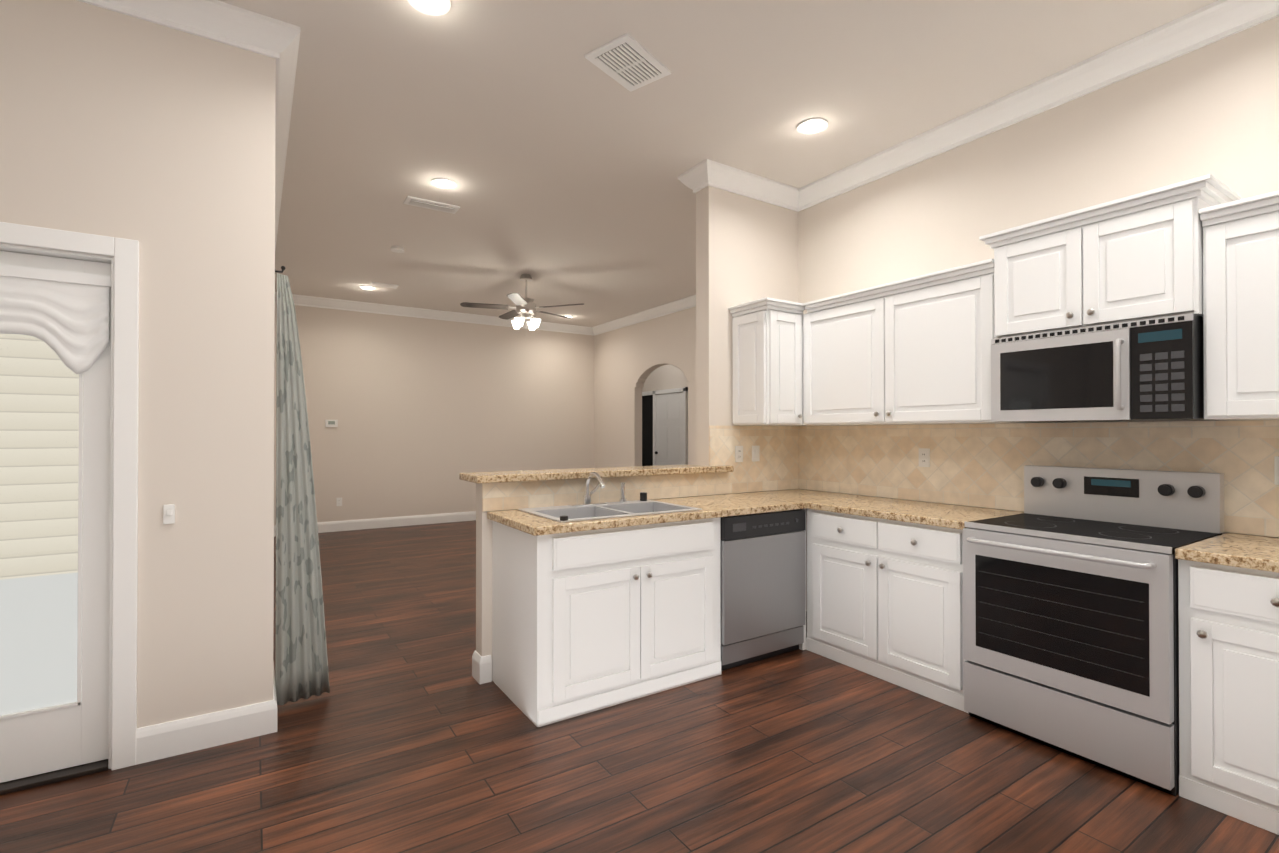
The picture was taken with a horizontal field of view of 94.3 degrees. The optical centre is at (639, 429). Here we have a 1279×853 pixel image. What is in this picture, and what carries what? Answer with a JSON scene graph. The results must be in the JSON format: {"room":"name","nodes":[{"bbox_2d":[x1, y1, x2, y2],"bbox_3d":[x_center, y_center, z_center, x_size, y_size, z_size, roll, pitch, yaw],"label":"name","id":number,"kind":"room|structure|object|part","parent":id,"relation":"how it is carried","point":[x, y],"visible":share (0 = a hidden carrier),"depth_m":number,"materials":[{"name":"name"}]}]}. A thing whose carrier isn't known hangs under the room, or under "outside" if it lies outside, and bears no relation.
{"room":"kitchen","nodes":[
{"label":"kitchen","id":0,"kind":"room"},
{"bbox_2d":[0,334,82,579],"bbox_3d":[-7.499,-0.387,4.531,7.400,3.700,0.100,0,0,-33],"label":"window blind","id":1,"kind":"object","parent":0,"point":[37,537],"depth_m":5.63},
{"bbox_2d":[0,222,138,794],"bbox_3d":[-2.520,0.292,2.172,1.070,2.115,0.170,0,0,-33],"label":"door frame","id":2,"kind":"structure","parent":0,"point":[124,253],"depth_m":2.37,"materials":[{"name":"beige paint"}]},
{"bbox_3d":[-2.520,0.291,2.172,1.070,2.115,0.170,0,0,-33],"label":"trim door casing","id":3,"kind":"part","parent":2,"relation":"part of","materials":[{"name":"white wood"}]},
{"bbox_2d":[0,0,275,727],"bbox_3d":[-2.770,-0.227,2.019,2.600,3.150,0.140,0,0,-33],"label":"wall","id":4,"kind":"structure","parent":0,"point":[157,141],"depth_m":2.49,"materials":[{"name":"beige paint"}]},
{"bbox_2d":[0,251,110,782],"bbox_3d":[-2.508,0.326,2.154,0.888,2.000,0.103,0,0,-33],"label":"patio door","id":5,"kind":"structure","parent":4,"relation":"in","point":[47,739],"depth_m":2.35,"materials":[{"name":"white"}]},
{"bbox_2d":[0,264,110,373],"bbox_3d":[-2.501,-0.417,2.148,0.900,0.401,0.033,0,0,-33],"label":"window valance","id":6,"kind":"object","parent":5,"relation":"attached to","point":[64,315],"visible":0.98,"depth_m":2.30,"materials":[{"name":"white fabric"}]},
{"bbox_2d":[163,504,174,523],"bbox_3d":[-1.947,0.350,2.456,0.038,0.080,0.016,0,0,-33],"label":"light switch","id":7,"kind":"object","parent":4,"relation":"attached to","point":[168,513],"visible":1,"depth_m":2.45,"materials":[{"name":"white plastic"}]},
{"bbox_2d":[77,0,276,56],"bbox_3d":[-2.716,-1.741,1.926,2.580,0.125,0.092,0,0,-33],"label":"crown molding","id":8,"kind":"structure","parent":4,"relation":"attached to","point":[215,20],"depth_m":2.50,"materials":[{"name":"white wood"}]},
{"bbox_2d":[136,700,271,764],"bbox_3d":[-1.843,1.281,2.519,0.450,0.140,0.016,0,0,-33],"label":"baseboard","id":9,"kind":"structure","parent":4,"relation":"attached to","point":[177,737],"depth_m":2.51,"materials":[{"name":"white"}]},
{"bbox_2d":[274,303,593,525],"bbox_3d":[-2.798,-0.183,9.034,4.990,3.150,0.140,0,0,-33],"label":"wall","id":10,"kind":"structure","parent":0,"point":[424,412],"depth_m":8.75,"materials":[{"name":"beige paint"}]},
{"bbox_2d":[272,661,276,732],"bbox_3d":[-3.236,1.297,5.131,0.016,0.140,5.916,0,0,-33],"label":"baseboard","id":11,"kind":"structure","parent":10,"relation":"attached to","point":[274,702],"depth_m":2.65,"materials":[{"name":"white"}]},
{"bbox_2d":[269,20,300,249],"bbox_3d":[-3.184,-1.720,5.139,0.092,0.125,5.992,0,0,-33],"label":"crown molding","id":12,"kind":"structure","parent":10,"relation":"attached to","point":[277,40],"depth_m":3.03,"materials":[{"name":"white wood"}]},
{"bbox_2d":[325,420,337,426],"bbox_3d":[-4.174,-0.084,8.040,0.150,0.100,0.027,0,0,-33],"label":"thermostat","id":13,"kind":"object","parent":10,"relation":"attached to","point":[331,423],"visible":0.96,"depth_m":8.03,"materials":[{"name":"white plastic"}]},
{"bbox_2d":[336,498,341,505],"bbox_3d":[-4.095,0.986,8.096,0.070,0.114,0.009,0,0,-33],"label":"electrical outlet","id":14,"kind":"object","parent":10,"relation":"attached to","point":[338,501],"visible":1,"depth_m":8.09,"materials":[{"name":"white plastic"}]},
{"bbox_2d":[274,511,475,536],"bbox_3d":[-2.798,1.321,8.932,4.810,0.140,0.016,0,0,-33],"label":"baseboard","id":15,"kind":"structure","parent":10,"relation":"attached to","point":[346,525],"depth_m":8.46,"materials":[{"name":"white"}]},
{"bbox_2d":[275,292,592,334],"bbox_3d":[-2.794,-1.696,8.908,4.650,0.125,0.092,0,0,-33],"label":"crown molding","id":16,"kind":"structure","parent":10,"relation":"attached to","point":[300,300],"depth_m":8.65,"materials":[{"name":"white wood"}]},
{"bbox_2d":[476,186,797,657],"bbox_3d":[0.812,-0.213,4.343,4.040,3.150,0.140,0,0,-33],"label":"wall","id":17,"kind":"structure","parent":0,"point":[746,249],"depth_m":4.13,"materials":[{"name":"beige paint"}]},
{"bbox_2d":[459,465,733,483],"bbox_3d":[-0.188,0.266,3.713,1.780,0.040,0.325,0,0,-33],"label":"bar","id":18,"kind":"object","parent":17,"relation":"on","point":[524,475],"visible":1,"depth_m":3.50,"materials":[{"name":"stone"}]},
{"bbox_2d":[482,425,797,511],"bbox_3d":[0.178,0.207,3.839,2.430,0.472,0.012,0,0,-33],"label":"backsplash","id":19,"kind":"structure","parent":17,"relation":"attached to","point":[777,467],"depth_m":4.03,"materials":[{"name":"tile"}]},
{"bbox_2d":[735,446,742,461],"bbox_3d":[0.700,0.171,4.165,0.070,0.114,0.009,0,0,-33],"label":"electrical outlet","id":20,"kind":"object","parent":19,"relation":"attached to","point":[738,453],"visible":1,"depth_m":4.16,"materials":[{"name":"white plastic"}]},
{"bbox_2d":[752,446,759,461],"bbox_3d":[0.835,0.172,4.250,0.070,0.114,0.012,0,0,-33],"label":"light switch","id":21,"kind":"object","parent":19,"relation":"attached to","point":[755,453],"visible":1,"depth_m":4.25,"materials":[{"name":"white plastic"}]},
{"bbox_2d":[678,168,700,193],"bbox_3d":[1.273,-1.723,4.779,2.322,0.125,0.112,0,0,-33],"label":"crown molding","id":22,"kind":"structure","parent":17,"relation":"attached to","point":[686,178],"depth_m":4.14,"materials":[{"name":"white wood"}]},
{"bbox_2d":[693,159,800,209],"bbox_3d":[0.769,-1.726,4.205,0.852,0.125,0.122,0,0,-33],"label":"crown molding","id":23,"kind":"structure","parent":17,"relation":"attached to","point":[708,172],"depth_m":4.16,"materials":[{"name":"white wood"}]},
{"bbox_2d":[728,297,825,425],"bbox_3d":[1.018,-0.440,4.165,0.706,0.822,0.381,0,0,-33],"label":"upper cabinet","id":24,"kind":"object","parent":17,"relation":"attached to","point":[767,340],"visible":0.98,"depth_m":3.97,"materials":[{"name":"white wood"}]},
{"bbox_2d":[0,520,1278,852],"bbox_3d":[-0.242,1.409,3.864,9.140,0.100,12.780,0,0,-33],"label":"floor","id":25,"kind":"structure","parent":0,"point":[408,734],"depth_m":2.31,"materials":[{"name":"brown wood"}]},
{"bbox_2d":[492,517,720,726],"bbox_3d":[-0.166,0.918,3.239,1.092,0.876,0.629,0,0,-33],"label":"base cabinet","id":26,"kind":"object","parent":25,"relation":"on","point":[585,622],"depth_m":2.93,"materials":[{"name":"white"}]},
{"bbox_2d":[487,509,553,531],"bbox_3d":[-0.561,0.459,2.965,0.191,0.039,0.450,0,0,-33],"label":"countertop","id":27,"kind":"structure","parent":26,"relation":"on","point":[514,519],"depth_m":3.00,"materials":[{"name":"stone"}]},
{"bbox_2d":[523,489,858,535],"bbox_3d":[0.370,0.463,3.580,2.423,0.039,0.648,0,0,-33],"label":"countertop","id":28,"kind":"structure","parent":26,"relation":"on","point":[723,505],"depth_m":3.38,"materials":[{"name":"stone"}]},
{"bbox_2d":[518,472,701,522],"bbox_3d":[-0.160,0.458,3.247,0.850,0.444,0.545,0,0,-33],"label":"sink","id":29,"kind":"object","parent":28,"relation":"in","point":[587,509],"visible":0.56,"depth_m":3.34,"materials":[{"name":"silver metal"}]},
{"bbox_2d":[721,509,804,670],"bbox_3d":[0.582,0.924,3.695,0.651,0.868,0.606,0,0,-33],"label":"dishwasher","id":30,"kind":"object","parent":25,"relation":"on","point":[762,585],"visible":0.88,"depth_m":3.43,"materials":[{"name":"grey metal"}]},
{"bbox_2d":[799,509,805,649],"bbox_3d":[0.574,0.921,3.719,0.710,0.876,0.629,0,0,-33],"label":"base cabinet","id":31,"kind":"object","parent":25,"relation":"on","point":[802,646],"depth_m":3.66,"materials":[{"name":"white"}]},
{"bbox_2d":[806,509,968,712],"bbox_3d":[1.534,0.919,3.397,0.662,0.875,0.994,0,0,-33],"label":"base cabinet","id":32,"kind":"object","parent":25,"relation":"on","point":[885,599],"visible":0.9,"depth_m":3.17,"materials":[{"name":"white"}]},
{"bbox_2d":[807,495,1023,529],"bbox_3d":[1.550,0.462,3.389,0.653,0.039,0.958,0,0,-33],"label":"countertop","id":33,"kind":"structure","parent":32,"relation":"on","point":[911,511],"depth_m":3.28,"materials":[{"name":"stone"}]},
{"bbox_2d":[963,465,1223,795],"bbox_3d":[1.978,0.769,2.638,0.718,1.165,0.754,0,0,-33],"label":"range","id":34,"kind":"object","parent":25,"relation":"on","point":[1070,616],"visible":0.98,"depth_m":2.48,"materials":[{"name":"silver metal"}]},
{"bbox_2d":[1178,559,1278,834],"bbox_3d":[2.487,0.909,1.929,0.662,0.875,0.978,0,0,-33],"label":"base cabinet","id":35,"kind":"object","parent":25,"relation":"on","point":[1228,618],"visible":0.88,"depth_m":2.06,"materials":[{"name":"white"}]},
{"bbox_2d":[1175,533,1278,572],"bbox_3d":[2.496,0.453,1.938,0.646,0.039,0.978,0,0,-33],"label":"countertop","id":36,"kind":"structure","parent":35,"relation":"on","point":[1255,552],"depth_m":2.13,"materials":[{"name":"stone"}]},
{"bbox_2d":[594,306,695,467],"bbox_3d":[0.842,-0.190,7.880,0.140,3.150,5.760,0,0,-33],"label":"wall","id":37,"kind":"structure","parent":0,"point":[629,359],"depth_m":9.24,"materials":[{"name":"beige paint"}]},
{"bbox_2d":[593,295,695,335],"bbox_3d":[0.745,-1.703,7.826,0.092,0.125,5.760,0,0,-33],"label":"crown molding","id":38,"kind":"structure","parent":37,"relation":"attached to","point":[688,302],"depth_m":8.77,"materials":[{"name":"white wood"}]},
{"bbox_2d":[642,364,687,394],"bbox_3d":[0.980,-0.177,10.055,0.140,3.150,3.740,0,0,-33],"label":"wall","id":39,"kind":"structure","parent":0,"point":[668,376],"depth_m":10.70,"materials":[{"name":"beige paint"}]},
{"bbox_2d":[642,387,687,465],"bbox_3d":[0.368,0.343,10.763,0.103,2.120,1.540,0,0,-33],"label":"hall door","id":40,"kind":"structure","parent":39,"relation":"in","point":[664,428],"depth_m":10.63,"materials":[{"name":"white wood"}]},
{"bbox_2d":[219,0,1217,326],"bbox_3d":[-0.242,-1.841,3.884,9.140,0.100,12.780,0,0,-33],"label":"ceiling","id":41,"kind":"structure","parent":0,"point":[545,144],"depth_m":3.39,"materials":[{"name":"white paint"}]},
{"bbox_2d":[360,286,374,289],"bbox_3d":[-3.386,-1.763,7.387,0.176,0.010,0.176,0,0,-33],"label":"recessed light","id":42,"kind":"object","parent":41,"relation":"attached to","point":[367,287],"visible":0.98,"depth_m":7.36,"materials":[{"name":"white"}]},
{"bbox_2d":[370,282,398,288],"bbox_3d":[-3.116,-1.763,7.247,0.300,0.011,0.170,0,0,-33],"label":"ceiling vent","id":43,"kind":"object","parent":41,"relation":"in","point":[386,285],"visible":1,"depth_m":7.24,"materials":[{"name":"white"}]},
{"bbox_2d":[391,246,404,252],"bbox_3d":[-2.360,-1.761,5.788,0.128,0.036,0.128,0,0,-33],"label":"smoke detector","id":44,"kind":"object","parent":41,"relation":"attached to","point":[398,249],"visible":1,"depth_m":5.75,"materials":[{"name":"white plastic"}]},
{"bbox_2d":[407,0,450,15],"bbox_3d":[-0.881,-1.794,2.480,0.176,0.010,0.176,0,0,-33],"label":"recessed light","id":45,"kind":"object","parent":41,"relation":"in","point":[435,7],"visible":1,"depth_m":2.51,"materials":[{"name":"white"}]},
{"bbox_2d":[403,196,459,213],"bbox_3d":[-1.644,-1.776,4.703,0.400,0.018,0.160,0,0,-33],"label":"ceiling vent","id":46,"kind":"object","parent":41,"relation":"in","point":[430,204],"visible":1,"depth_m":4.68,"materials":[{"name":"white metal"}]},
{"bbox_2d":[431,178,455,188],"bbox_3d":[-1.419,-1.783,4.301,0.176,0.010,0.176,0,0,-33],"label":"recessed light","id":47,"kind":"object","parent":41,"relation":"in","point":[444,183],"visible":0.96,"depth_m":4.29,"materials":[{"name":"white"}]},
{"bbox_2d":[460,274,583,329],"bbox_3d":[-1.336,-1.422,6.839,1.379,0.700,1.331,0,0,-33],"label":"ceiling fan","id":48,"kind":"object","parent":41,"relation":"hanging from","point":[525,307],"visible":1,"depth_m":6.71,"materials":[{"name":"silver metal"}]},
{"bbox_2d":[584,33,670,91],"bbox_3d":[-0.052,-1.787,2.911,0.260,0.018,0.360,0,0,37],"label":"ceiling vent","id":49,"kind":"object","parent":41,"relation":"in","point":[627,61],"visible":1,"depth_m":2.88,"materials":[{"name":"white metal"}]},
{"bbox_2d":[797,118,827,133],"bbox_3d":[1.020,-1.788,3.499,0.176,0.010,0.176,0,0,-33],"label":"recessed light","id":50,"kind":"object","parent":41,"relation":"in","point":[812,126],"visible":1,"depth_m":3.49,"materials":[{"name":"white"}]},
{"bbox_2d":[798,16,1278,610],"bbox_3d":[2.940,-0.228,1.982,0.140,3.150,6.140,0,0,-33],"label":"wall","id":51,"kind":"structure","parent":0,"point":[1210,108],"depth_m":3.04,"materials":[{"name":"beige paint"}]},
{"bbox_2d":[802,262,1025,425],"bbox_3d":[1.589,-0.423,3.612,0.346,0.782,1.270,0,0,-33],"label":"upper cabinet","id":52,"kind":"object","parent":51,"relation":"attached to","point":[913,350],"depth_m":3.40,"materials":[{"name":"white wood"}]},
{"bbox_2d":[793,0,1278,211],"bbox_3d":[2.805,-1.740,1.987,0.092,0.125,6.000,0,0,-33],"label":"crown molding","id":53,"kind":"structure","parent":51,"relation":"attached to","point":[1218,20],"depth_m":3.00,"materials":[{"name":"white wood"}]},
{"bbox_2d":[798,420,1278,536],"bbox_3d":[2.117,0.202,3.108,0.012,0.472,3.350,0,0,-33],"label":"backsplash","id":54,"kind":"structure","parent":51,"relation":"attached to","point":[979,465],"depth_m":3.21,"materials":[{"name":"tile"}]},
{"bbox_2d":[919,448,929,466],"bbox_3d":[1.752,0.173,3.651,0.009,0.114,0.070,0,0,-33],"label":"outlet","id":55,"kind":"object","parent":54,"relation":"attached to","point":[924,457],"visible":1,"depth_m":3.65,"materials":[{"name":"white plastic"}]},
{"bbox_2d":[1274,456,1278,484],"bbox_3d":[2.583,0.165,2.367,0.012,0.114,0.070,0,0,-33],"label":"light switch","id":56,"kind":"object","parent":54,"relation":"attached to","point":[1276,470],"visible":1,"depth_m":2.39,"materials":[{"name":"white plastic"}]},
{"bbox_2d":[979,174,1240,338],"bbox_3d":[2.117,-0.714,2.738,0.414,0.522,0.864,0,0,-33],"label":"upper cabinet","id":57,"kind":"object","parent":51,"relation":"attached to","point":[1138,256],"visible":0.96,"depth_m":2.56,"materials":[{"name":"white wood"}]},
{"bbox_2d":[991,313,1208,422],"bbox_3d":[2.099,-0.245,2.723,0.458,0.410,0.754,0,0,-33],"label":"microwave","id":58,"kind":"object","parent":57,"relation":"attached to","point":[1152,369],"visible":1,"depth_m":2.55,"materials":[{"name":"silver plastic"}]},
{"bbox_2d":[1199,190,1278,419],"bbox_3d":[2.607,-0.454,2.012,0.379,0.822,0.972,0,0,-33],"label":"upper cabinet","id":59,"kind":"object","parent":51,"relation":"attached to","point":[1241,303],"visible":0.98,"depth_m":2.24,"materials":[{"name":"white wood"}]},
{"bbox_3d":[-3.382,-0.207,5.222,0.140,3.150,5.900,0,0,-33],"label":"wall","id":60,"kind":"structure","parent":0,"visible":0},
{"bbox_2d":[275,266,285,272],"bbox_3d":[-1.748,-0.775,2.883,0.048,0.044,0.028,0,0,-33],"label":"curtain rod","id":61,"kind":"object","parent":60,"relation":"attached to","point":[283,268],"visible":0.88,"depth_m":2.88,"materials":[{"name":"black metal"}]},
{"bbox_2d":[275,273,329,704],"bbox_3d":[-1.667,0.288,2.947,0.238,2.090,0.056,0,0,-33],"label":"curtain","id":62,"kind":"object","parent":61,"relation":"hanging from","point":[301,664],"visible":1,"depth_m":2.92,"materials":[{"name":"fabric"}]},
{"label":"outside","id":63,"kind":"structure","parent":0,"visible":0},
{"bbox_2d":[0,572,81,715],"bbox_3d":[-6.219,1.421,2.584,7.440,0.100,4.540,0,0,-33],"label":"patio","id":64,"kind":"structure","parent":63,"point":[6,643],"depth_m":3.84,"materials":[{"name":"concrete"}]}
]}

